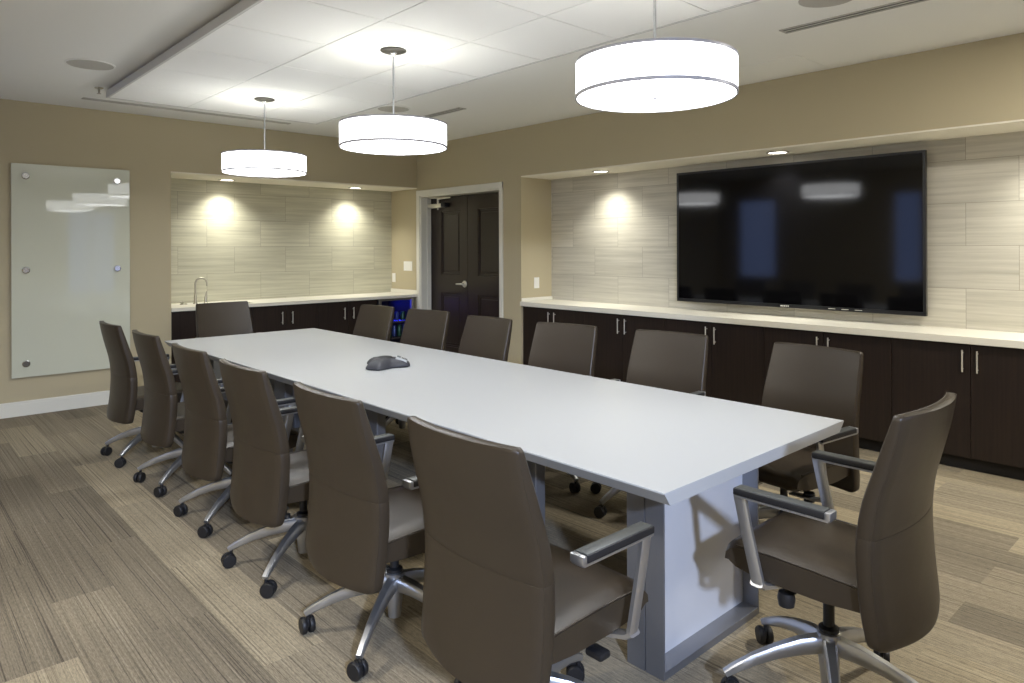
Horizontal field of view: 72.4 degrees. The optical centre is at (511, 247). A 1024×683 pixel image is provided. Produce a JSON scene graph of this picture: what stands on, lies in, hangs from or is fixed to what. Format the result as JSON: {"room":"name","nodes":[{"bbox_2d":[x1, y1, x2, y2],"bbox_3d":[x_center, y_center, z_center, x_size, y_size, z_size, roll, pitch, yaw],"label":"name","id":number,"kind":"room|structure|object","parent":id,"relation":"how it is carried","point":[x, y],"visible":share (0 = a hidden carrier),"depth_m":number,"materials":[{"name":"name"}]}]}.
{"room":"conference room","nodes":[
{"label":"conference room","id":0,"kind":"room"},
{"bbox_2d":[0,99,416,403],"bbox_3d":[-4.204,0.099,7.739,7.105,3.032,0.760,0,0,-43],"label":"wall","id":1,"kind":"structure","parent":0,"point":[150,148],"depth_m":7.44,"materials":[{"name":"beige paint"}]},
{"bbox_2d":[0,390,109,418],"bbox_3d":[-5.135,1.548,6.350,3.847,0.140,0.014,0,0,-43],"label":"baseboard","id":2,"kind":"structure","parent":1,"relation":"attached to","point":[30,407],"depth_m":6.90,"materials":[{"name":"white"}]},
{"bbox_2d":[11,163,129,378],"bbox_3d":[-4.392,0.216,7.010,1.020,2.055,0.056,0,0,-43],"label":"board","id":3,"kind":"object","parent":1,"relation":"attached to","point":[70,226],"visible":0.83,"depth_m":6.96,"materials":[{"name":"grey glass"}]},
{"bbox_2d":[171,178,391,303],"bbox_3d":[-3.012,0.386,9.285,3.258,2.450,0.100,0,0,-43],"label":"wall tile","id":4,"kind":"structure","parent":1,"relation":"attached to","point":[249,241],"depth_m":9.15,"materials":[{"name":"tile"}]},
{"bbox_2d":[171,171,416,191],"bbox_3d":[-2.760,-0.834,9.006,3.258,0.012,0.658,0,0,-43],"label":"ceiling","id":5,"kind":"structure","parent":0,"point":[177,175],"depth_m":8.84,"materials":[{"name":"white paint"}]},
{"bbox_2d":[0,404,1023,682],"bbox_3d":[-0.497,1.652,4.160,7.900,0.100,11.200,0,0,-43],"label":"floor","id":6,"kind":"structure","parent":0,"point":[101,581],"depth_m":3.28,"materials":[{"name":"brown carpet"}]},
{"bbox_2d":[99,321,183,467],"bbox_3d":[-2.780,1.086,5.484,0.754,1.043,0.746,0,0,-43],"label":"chair","id":7,"kind":"object","parent":6,"relation":"on","point":[126,397],"visible":0.69,"depth_m":5.18,"materials":[{"name":"brown leather"}]},
{"bbox_2d":[132,330,231,497],"bbox_3d":[-2.197,1.084,4.873,0.753,1.043,0.748,0,0,-43],"label":"chair","id":8,"kind":"object","parent":6,"relation":"on","point":[163,416],"visible":0.7,"depth_m":4.57,"materials":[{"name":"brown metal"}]},
{"bbox_2d":[171,307,252,382],"bbox_3d":[-3.610,1.157,8.207,0.909,0.912,0.667,0,0,-43],"label":"base cabinet","id":9,"kind":"object","parent":6,"relation":"on","point":[183,323],"visible":0.17,"depth_m":7.76,"materials":[{"name":"black wood"}]},
{"bbox_2d":[171,292,416,311],"bbox_3d":[-2.747,0.676,8.998,3.254,0.038,0.679,0,0,-43],"label":"countertop","id":10,"kind":"structure","parent":9,"relation":"on","point":[386,295],"depth_m":8.92,"materials":[{"name":"beige stone"}]},
{"bbox_2d":[193,277,207,303],"bbox_3d":[-3.695,0.504,8.303,0.164,0.312,0.051,0,0,-34],"label":"faucet","id":11,"kind":"object","parent":10,"relation":"on","point":[197,279],"visible":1,"depth_m":8.27,"materials":[{"name":"silver metal"}]},
{"bbox_2d":[391,288,416,293],"bbox_3d":[-1.560,0.625,10.098,0.017,0.054,0.669,0,0,-43],"label":"side splash","id":12,"kind":"object","parent":10,"relation":"on","point":[392,289],"visible":1,"depth_m":10.07,"materials":[{"name":"beige stone"}]},
{"bbox_2d":[196,301,261,337],"bbox_3d":[-2.773,1.082,6.938,0.754,1.055,0.729,0,0,-43],"label":"chair","id":13,"kind":"object","parent":6,"relation":"on","point":[214,319],"visible":0.24,"depth_m":7.11,"materials":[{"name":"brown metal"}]},
{"bbox_2d":[172,343,298,537],"bbox_3d":[-1.611,1.086,4.247,0.772,1.035,0.773,0,0,-43],"label":"chair","id":14,"kind":"object","parent":6,"relation":"on","point":[208,443],"visible":0.68,"depth_m":3.94,"materials":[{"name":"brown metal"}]},
{"bbox_2d":[219,359,308,598],"bbox_3d":[-1.055,1.080,3.582,0.766,1.043,0.731,0,0,-43],"label":"chair","id":15,"kind":"object","parent":6,"relation":"on","point":[266,478],"visible":0.77,"depth_m":3.30,"materials":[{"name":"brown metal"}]},
{"bbox_2d":[252,303,318,332],"bbox_3d":[-2.962,1.154,8.804,0.848,0.912,0.667,0,0,-43],"label":"base cabinet","id":16,"kind":"object","parent":6,"relation":"on","point":[295,316],"visible":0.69,"depth_m":8.57,"materials":[{"name":"black wood"}]},
{"bbox_2d":[319,299,376,334],"bbox_3d":[-2.337,1.152,9.380,0.848,0.912,0.667,0,0,-43],"label":"base cabinet","id":17,"kind":"object","parent":6,"relation":"on","point":[341,317],"visible":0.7,"depth_m":9.08,"materials":[{"name":"black wood"}]},
{"bbox_2d":[293,382,424,681],"bbox_3d":[-0.496,1.078,2.957,0.748,1.043,0.753,0,0,-43],"label":"chair","id":18,"kind":"object","parent":6,"relation":"on","point":[356,525],"visible":0.84,"depth_m":2.69,"materials":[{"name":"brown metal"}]},
{"bbox_2d":[353,304,394,417],"bbox_3d":[-1.539,1.082,6.535,0.758,1.043,0.764,0,0,43],"label":"chair","id":19,"kind":"object","parent":6,"relation":"on","point":[373,321],"visible":0.23,"depth_m":6.73,"materials":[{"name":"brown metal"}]},
{"bbox_2d":[376,297,413,342],"bbox_3d":[-1.799,1.144,9.873,0.560,0.885,0.635,0,0,-43],"label":"beverage fridge","id":20,"kind":"object","parent":6,"relation":"on","point":[400,304],"visible":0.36,"depth_m":9.98,"materials":[{"name":"black metal"}]},
{"bbox_2d":[392,325,395,336],"bbox_3d":[-1.645,1.157,9.767,0.066,0.160,0.066,0,0,-43],"label":"drink can","id":21,"kind":"object","parent":20,"relation":"in","point":[393,326],"visible":0.97,"depth_m":9.74,"materials":[{"name":"blue metal"}]},
{"bbox_2d":[394,312,398,320],"bbox_3d":[-1.616,0.957,9.822,0.066,0.120,0.066,0,0,-43],"label":"drink can","id":22,"kind":"object","parent":20,"relation":"in","point":[396,314],"visible":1,"depth_m":9.79,"materials":[{"name":"blue metal"}]},
{"bbox_2d":[397,324,400,335],"bbox_3d":[-1.585,1.157,9.823,0.066,0.160,0.066,0,0,-43],"label":"drink can","id":23,"kind":"object","parent":20,"relation":"in","point":[398,325],"visible":1,"depth_m":9.80,"materials":[{"name":"green metal"}]},
{"bbox_2d":[400,311,404,319],"bbox_3d":[-1.546,0.956,9.886,0.066,0.120,0.066,0,0,-43],"label":"drink can","id":24,"kind":"object","parent":20,"relation":"in","point":[402,313],"visible":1,"depth_m":9.86,"materials":[{"name":"green metal"}]},
{"bbox_2d":[386,309,449,428],"bbox_3d":[-0.926,1.081,5.999,0.716,1.045,0.741,0,0,40],"label":"chair","id":25,"kind":"object","parent":6,"relation":"on","point":[425,328],"visible":0.27,"depth_m":6.22,"materials":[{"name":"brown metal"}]},
{"bbox_2d":[458,315,512,361],"bbox_3d":[-0.416,1.078,5.386,0.753,1.043,0.753,0,0,-44],"label":"chair","id":26,"kind":"object","parent":6,"relation":"on","point":[488,337],"visible":0.22,"depth_m":5.58,"materials":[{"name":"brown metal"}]},
{"bbox_2d":[165,328,843,680],"bbox_3d":[-0.749,1.203,4.663,1.403,0.800,5.202,0,0,-43],"label":"conference table","id":27,"kind":"object","parent":6,"relation":"on","point":[679,458],"visible":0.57,"depth_m":3.09,"materials":[{"name":"grey laminate"}]},
{"bbox_2d":[366,355,409,370],"bbox_3d":[-0.837,0.766,4.732,0.291,0.072,0.332,0,0,-10],"label":"phone","id":28,"kind":"object","parent":27,"relation":"on","point":[379,363],"visible":1,"depth_m":4.66,"materials":[{"name":"grey plastic"}]},
{"bbox_2d":[377,355,391,358],"bbox_3d":[-0.857,0.742,4.729,0.104,0.024,0.104,0,0,-10],"label":"speaker grille","id":29,"kind":"object","parent":28,"relation":"attached to","point":[385,356],"depth_m":4.70,"materials":[{"name":"black plastic"}]},
{"bbox_2d":[407,416,653,682],"bbox_3d":[0.052,1.067,2.254,0.712,1.065,0.737,0,0,-29],"label":"chair","id":30,"kind":"object","parent":6,"relation":"on","point":[502,603],"visible":1,"depth_m":2.03,"materials":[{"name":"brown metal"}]},
{"bbox_2d":[523,306,584,364],"bbox_3d":[0.629,1.142,8.113,0.522,0.912,0.973,0,0,-43],"label":"base cabinet","id":31,"kind":"object","parent":6,"relation":"on","point":[531,315],"visible":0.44,"depth_m":8.12,"materials":[{"name":"black wood"}]},
{"bbox_2d":[528,322,596,492],"bbox_3d":[0.203,1.076,4.835,0.726,1.043,0.753,0,0,38],"label":"chair","id":32,"kind":"object","parent":6,"relation":"on","point":[565,347],"visible":0.21,"depth_m":5.05,"materials":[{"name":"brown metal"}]},
{"bbox_2d":[585,312,664,381],"bbox_3d":[1.308,1.139,7.376,0.522,0.912,1.028,0,0,-43],"label":"base cabinet","id":33,"kind":"object","parent":6,"relation":"on","point":[615,332],"visible":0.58,"depth_m":7.29,"materials":[{"name":"black wood"}]},
{"bbox_2d":[590,329,707,517],"bbox_3d":[0.811,1.074,4.363,0.746,1.043,0.756,0,0,41],"label":"chair","id":34,"kind":"object","parent":6,"relation":"on","point":[668,360],"visible":0.3,"depth_m":4.53,"materials":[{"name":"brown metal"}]},
{"bbox_2d":[664,318,764,405],"bbox_3d":[2.008,1.137,6.616,0.522,0.912,1.033,0,0,-43],"label":"base cabinet","id":35,"kind":"object","parent":6,"relation":"on","point":[735,364],"visible":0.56,"depth_m":6.30,"materials":[{"name":"black wood"}]},
{"bbox_2d":[758,342,862,518],"bbox_3d":[1.467,1.071,3.708,0.715,1.043,0.735,0,0,-36],"label":"chair","id":36,"kind":"object","parent":6,"relation":"on","point":[823,381],"visible":0.41,"depth_m":3.73,"materials":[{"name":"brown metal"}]},
{"bbox_2d":[764,327,891,451],"bbox_3d":[2.707,1.135,5.857,0.522,0.912,1.028,0,0,-43],"label":"base cabinet","id":37,"kind":"object","parent":6,"relation":"on","point":[875,416],"visible":0.37,"depth_m":5.46,"materials":[{"name":"black wood"}]},
{"bbox_2d":[520,299,1023,348],"bbox_3d":[2.538,0.652,6.029,0.540,0.052,6.630,0,0,-43],"label":"countertop","id":38,"kind":"structure","parent":37,"relation":"on","point":[915,332],"depth_m":5.88,"materials":[{"name":"beige stone"}]},
{"bbox_2d":[521,296,552,300],"bbox_3d":[0.305,0.614,8.466,0.520,0.037,0.017,0,0,-43],"label":"side splash","id":39,"kind":"object","parent":38,"relation":"on","point":[546,297],"visible":1,"depth_m":8.45,"materials":[{"name":"beige stone"}]},
{"bbox_2d":[721,392,956,682],"bbox_3d":[1.142,1.047,2.482,0.718,1.095,0.758,0,0,-43],"label":"chair","id":40,"kind":"object","parent":6,"relation":"on","point":[882,568],"visible":1,"depth_m":2.28,"materials":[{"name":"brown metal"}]},
{"bbox_2d":[892,338,1023,480],"bbox_3d":[3.407,1.132,5.098,0.522,0.912,1.033,0,0,-43],"label":"base cabinet","id":41,"kind":"object","parent":6,"relation":"on","point":[986,433],"visible":0.89,"depth_m":4.95,"materials":[{"name":"black wood"}]},
{"bbox_2d":[0,0,1023,140],"bbox_3d":[-0.508,-1.490,4.160,7.900,0.120,11.200,0,0,-43],"label":"ceiling","id":42,"kind":"structure","parent":0,"point":[37,36],"depth_m":4.89,"materials":[{"name":"white paint"}]},
{"bbox_2d":[64,58,115,69],"bbox_3d":[-3.262,-1.417,5.416,0.344,0.008,0.344,0,0,-43],"label":"ceiling speaker","id":43,"kind":"object","parent":42,"relation":"attached to","point":[90,64],"visible":1,"depth_m":5.39,"materials":[{"name":"white paint"}]},
{"bbox_2d":[81,97,290,123],"bbox_3d":[-3.302,-1.417,7.311,2.060,0.006,0.080,0,0,-43],"label":"ceiling vent","id":44,"kind":"object","parent":42,"relation":"in","point":[84,98],"visible":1,"depth_m":7.21,"materials":[{"name":"grey metal"}]},
{"bbox_2d":[376,105,409,111],"bbox_3d":[-1.216,-1.424,7.179,0.344,0.008,0.344,0,0,-43],"label":"ceiling speaker","id":45,"kind":"object","parent":42,"relation":"attached to","point":[387,108],"visible":0.85,"depth_m":7.14,"materials":[{"name":"white paint"}]},
{"bbox_2d":[106,0,759,124],"bbox_3d":[-0.521,-1.387,4.365,2.023,0.086,6.916,0,0,-43],"label":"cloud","id":46,"kind":"object","parent":42,"relation":"hanging from","point":[320,61],"visible":1,"depth_m":4.71,"materials":[{"name":"grey paint"}]},
{"bbox_2d":[221,97,306,176],"bbox_3d":[-2.230,-1.003,6.311,0.726,0.676,0.726,0,0,-43],"label":"pendant lamp","id":47,"kind":"object","parent":46,"relation":"hanging from","point":[242,162],"visible":1,"depth_m":6.05,"materials":[{"name":"white fabric"}]},
{"bbox_2d":[223,169,304,176],"bbox_3d":[-2.229,-0.679,6.311,0.708,0.008,0.708,0,0,-43],"label":"diffuser","id":48,"kind":"object","parent":47,"relation":"attached to","point":[242,172],"depth_m":6.28,"materials":[{"name":"white plastic"}]},
{"bbox_2d":[339,47,446,154],"bbox_3d":[-0.807,-1.008,4.767,0.726,0.676,0.726,0,0,-43],"label":"pendant lamp","id":49,"kind":"object","parent":46,"relation":"hanging from","point":[379,134],"visible":1,"depth_m":4.51,"materials":[{"name":"white fabric"}]},
{"bbox_2d":[340,140,445,154],"bbox_3d":[-0.806,-0.684,4.767,0.708,0.008,0.708,0,0,-43],"label":"diffuser","id":50,"kind":"object","parent":49,"relation":"attached to","point":[379,147],"depth_m":4.71,"materials":[{"name":"white plastic"}]},
{"bbox_2d":[575,0,738,112],"bbox_3d":[0.650,-1.013,3.186,0.726,0.676,0.726,0,0,-43],"label":"pendant lamp","id":51,"kind":"object","parent":46,"relation":"hanging from","point":[667,74],"visible":1,"depth_m":2.94,"materials":[{"name":"white fabric"}]},
{"bbox_2d":[577,79,736,111],"bbox_3d":[0.651,-0.689,3.186,0.708,0.008,0.708,0,0,-43],"label":"diffuser","id":52,"kind":"object","parent":51,"relation":"attached to","point":[611,95],"depth_m":3.13,"materials":[{"name":"white plastic"}]},
{"bbox_2d":[425,107,465,116],"bbox_3d":[-1.190,-1.425,7.897,0.100,0.006,2.020,0,0,-43],"label":"ceiling vent","id":53,"kind":"object","parent":42,"relation":"in","point":[458,108],"visible":0.4,"depth_m":7.36,"materials":[{"name":"grey metal"}]},
{"bbox_2d":[738,55,826,81],"bbox_3d":[2.093,-1.437,5.633,0.500,0.004,0.660,0,0,-43],"label":"access panel","id":54,"kind":"object","parent":42,"relation":"attached to","point":[793,64],"visible":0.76,"depth_m":5.60,"materials":[{"name":"white paint"}]},
{"bbox_2d":[796,0,853,7],"bbox_3d":[1.815,-1.434,4.016,0.344,0.008,0.344,0,0,-43],"label":"ceiling speaker","id":55,"kind":"object","parent":42,"relation":"attached to","point":[803,3],"visible":1,"depth_m":4.10,"materials":[{"name":"white paint"}]},
{"bbox_2d":[779,0,927,33],"bbox_3d":[2.490,-1.438,3.904,0.100,0.006,2.040,0,0,-43],"label":"ceiling vent","id":56,"kind":"object","parent":42,"relation":"in","point":[901,3],"visible":1,"depth_m":4.32,"materials":[{"name":"grey metal"}]},
{"bbox_2d":[391,32,1023,363],"bbox_3d":[2.140,0.076,6.609,0.695,3.032,11.020,0,0,-43],"label":"wall","id":57,"kind":"structure","parent":0,"point":[978,82],"depth_m":6.46,"materials":[{"name":"beige paint"}]},
{"bbox_2d":[392,273,395,281],"bbox_3d":[-1.740,0.436,10.301,0.010,0.130,0.085,0,0,-43],"label":"power outlet","id":58,"kind":"object","parent":57,"relation":"attached to","point":[393,274],"visible":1,"depth_m":10.29,"materials":[{"name":"white plastic"}]},
{"bbox_2d":[404,261,411,270],"bbox_3d":[-1.485,0.260,10.024,0.010,0.132,0.177,0,0,-43],"label":"light switch","id":59,"kind":"object","parent":57,"relation":"attached to","point":[407,264],"visible":1,"depth_m":10.02,"materials":[{"name":"white plastic"}]},
{"bbox_2d":[428,195,467,352],"bbox_3d":[-0.881,0.443,9.592,0.132,2.297,0.812,0,0,-43],"label":"door","id":60,"kind":"structure","parent":57,"relation":"in","point":[449,215],"depth_m":9.58,"materials":[{"name":"dark stained wood"},{"name":"satin nickel"}]},
{"bbox_2d":[416,182,503,317],"bbox_3d":[-0.629,0.437,9.265,0.230,2.330,1.680,0,0,-43],"label":"trim","id":61,"kind":"structure","parent":57,"relation":"attached to","point":[425,212],"depth_m":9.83,"materials":[{"name":"white"}]},
{"bbox_2d":[468,192,498,316],"bbox_3d":[-0.293,0.442,9.018,0.045,2.294,0.818,0,0,-43],"label":"door","id":62,"kind":"structure","parent":57,"relation":"in","point":[483,209],"depth_m":9.08,"materials":[{"name":"black wood"}]},
{"bbox_2d":[534,277,538,287],"bbox_3d":[0.300,0.422,8.468,0.084,0.130,0.010,0,0,-43],"label":"power outlet","id":63,"kind":"object","parent":57,"relation":"attached to","point":[536,279],"visible":1,"depth_m":8.46,"materials":[{"name":"white plastic"}]},
{"bbox_2d":[551,131,1023,332],"bbox_3d":[3.280,0.362,5.694,0.100,2.452,8.130,0,0,-43],"label":"wall tile","id":64,"kind":"structure","parent":57,"relation":"attached to","point":[614,235],"depth_m":5.78,"materials":[{"name":"tile"}]},
{"bbox_2d":[677,150,927,315],"bbox_3d":[2.508,-0.114,6.378,0.106,1.310,2.300,0,0,-43],"label":"television","id":65,"kind":"object","parent":64,"relation":"attached to","point":[849,234],"visible":1,"depth_m":6.18,"materials":[{"name":"black plastic"}]},
{"bbox_2d":[521,119,1023,179],"bbox_3d":[3.051,-0.857,5.486,0.513,0.012,8.130,0,0,-43],"label":"ceiling","id":66,"kind":"structure","parent":0,"point":[1013,125],"depth_m":5.92,"materials":[{"name":"white paint"}]},
{"bbox_2d":[592,170,609,172],"bbox_3d":[0.977,-0.840,7.716,0.196,0.007,0.196,0,0,-43],"label":"recessed light","id":67,"kind":"object","parent":66,"relation":"in","point":[598,171],"visible":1,"depth_m":7.71,"materials":[{"name":"grey"}]},
{"bbox_2d":[766,151,788,153],"bbox_3d":[2.360,-0.845,6.216,0.196,0.007,0.196,0,0,-43],"label":"recessed light","id":68,"kind":"object","parent":66,"relation":"in","point":[771,152],"visible":1,"depth_m":6.21,"materials":[{"name":"grey"}]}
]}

